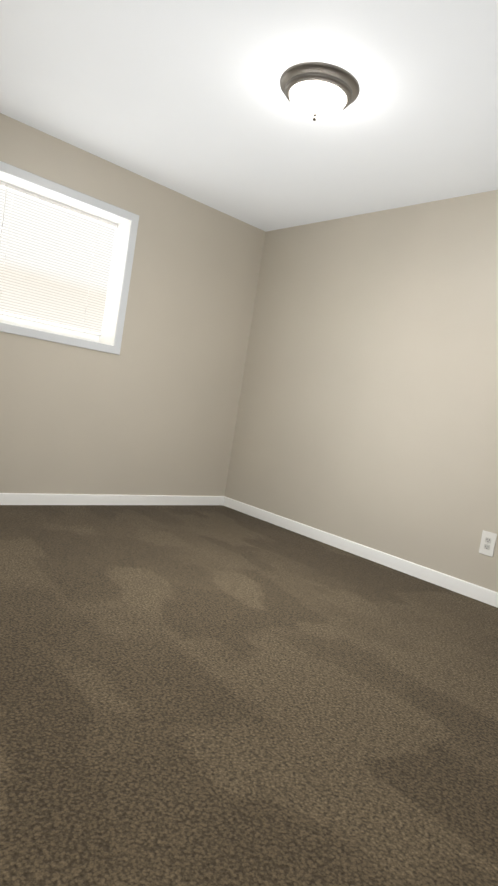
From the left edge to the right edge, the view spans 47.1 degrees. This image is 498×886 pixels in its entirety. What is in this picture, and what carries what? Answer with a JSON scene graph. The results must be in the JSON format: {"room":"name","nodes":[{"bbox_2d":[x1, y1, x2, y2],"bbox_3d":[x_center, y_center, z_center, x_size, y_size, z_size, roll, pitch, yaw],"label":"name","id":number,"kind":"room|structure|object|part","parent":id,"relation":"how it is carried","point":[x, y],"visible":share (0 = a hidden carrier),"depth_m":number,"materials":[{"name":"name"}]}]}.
{"room":"empty bedroom","nodes":[
{"label":"empty bedroom","id":0,"kind":"room"},
{"bbox_2d":[0,113,265,495],"bbox_3d":[-1.767,-0.819,3.621,4.700,2.400,0.300,6,5,-42],"label":"wall","id":1,"kind":"structure","parent":0,"point":[151,408],"depth_m":4.30,"materials":[{"name":"beige paint"}]},
{"bbox_2d":[0,171,130,345],"bbox_3d":[-1.350,-1.201,3.911,0.949,0.929,0.298,6,5,-42],"label":"liner","id":2,"kind":"object","parent":1,"relation":"in","point":[113,293],"visible":0.55,"depth_m":4.13,"materials":[{"name":"white paint"}]},
{"bbox_2d":[0,315,99,342],"bbox_3d":[-1.426,-1.218,3.996,0.917,0.897,0.064,6,5,-42],"label":"window unit","id":3,"kind":"structure","parent":2,"relation":"in","point":[42,327],"depth_m":4.05,"materials":[{"name":"white"}]},
{"bbox_2d":[0,161,138,354],"bbox_3d":[-1.338,-1.198,3.897,1.027,1.007,0.288,6,5,-42],"label":"window","id":4,"kind":"structure","parent":1,"relation":"in","point":[48,260],"depth_m":3.95,"materials":[{"name":"white paint"}]},
{"bbox_2d":[0,184,7,244],"bbox_3d":[-1.603,-1.358,3.690,0.014,0.616,0.016,6,5,-42],"label":"blind wand","id":5,"kind":"object","parent":4,"relation":"hanging from","point":[6,185],"visible":1,"depth_m":3.68,"materials":[{"name":"white plastic"}]},
{"bbox_2d":[0,192,13,296],"bbox_3d":[-1.589,-1.250,3.733,0.002,0.798,0.002,6,5,-42],"label":"blind cord","id":6,"kind":"object","parent":4,"relation":"hanging from","point":[5,257],"depth_m":3.73,"materials":[{"name":"white fabric"}]},
{"bbox_3d":[-1.376,-1.238,3.943,0.905,0.834,0.025,6,5,-42],"label":"window blind rails","id":7,"kind":"part","parent":4,"relation":"part of","materials":[{"name":"white plastic"}]},
{"bbox_2d":[0,493,223,505],"bbox_3d":[-1.273,0.406,4.098,2.810,0.080,0.013,6,5,-42],"label":"baseboard","id":8,"kind":"structure","parent":1,"relation":"attached to","point":[5,498],"depth_m":4.26,"materials":[{"name":"white paint"}]},
{"bbox_2d":[0,505,497,885],"bbox_3d":[-0.498,0.730,2.053,4.700,0.060,4.750,6,5,-42],"label":"floor","id":9,"kind":"structure","parent":0,"point":[206,695],"depth_m":1.71,"materials":[{"name":"carpet"}]},
{"bbox_2d":[0,0,497,231],"bbox_3d":[-0.112,-1.715,1.897,4.700,0.100,4.750,6,5,-42],"label":"ceiling","id":10,"kind":"structure","parent":0,"point":[188,98],"depth_m":2.82,"materials":[{"name":"white paint"}]},
{"bbox_2d":[280,62,359,120],"bbox_3d":[0.313,-1.567,2.636,0.370,0.153,0.370,6,5,-42],"label":"lamp","id":11,"kind":"object","parent":10,"relation":"attached to","point":[317,91],"visible":1,"depth_m":2.54,"materials":[{"name":"silver metal"}]},
{"bbox_3d":[0.312,-1.558,2.636,0.266,0.084,0.266,6,5,-42],"label":"lamp shade","id":12,"kind":"part","parent":11,"relation":"part of","materials":[{"name":"white glass"}]},
{"bbox_2d":[224,190,497,591],"bbox_3d":[1.472,-0.292,3.390,0.150,2.400,4.450,6,5,-42],"label":"wall","id":13,"kind":"structure","parent":0,"point":[367,414],"depth_m":3.90,"materials":[{"name":"beige paint"}]},
{"bbox_2d":[224,496,497,607],"bbox_3d":[1.168,0.831,3.478,0.013,0.080,4.260,6,5,-42],"label":"baseboard","id":14,"kind":"structure","parent":13,"relation":"attached to","point":[471,590],"depth_m":3.83,"materials":[{"name":"white paint"}]},
{"bbox_2d":[479,530,496,556],"bbox_3d":[1.373,0.579,3.284,0.008,0.136,0.085,6,5,-42],"label":"electrical outlet","id":15,"kind":"object","parent":13,"relation":"attached to","point":[487,543],"visible":1,"depth_m":3.28,"materials":[{"name":"white plastic"}]},
{"label":"outside","id":16,"kind":"structure","parent":0,"visible":0},
{"bbox_2d":[0,311,88,331],"bbox_3d":[-1.643,-1.268,4.240,2.549,2.529,0.010,6,5,-42],"label":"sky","id":17,"kind":"structure","parent":16,"point":[11,314],"depth_m":4.35,"materials":[{"name":"white"}]}
]}

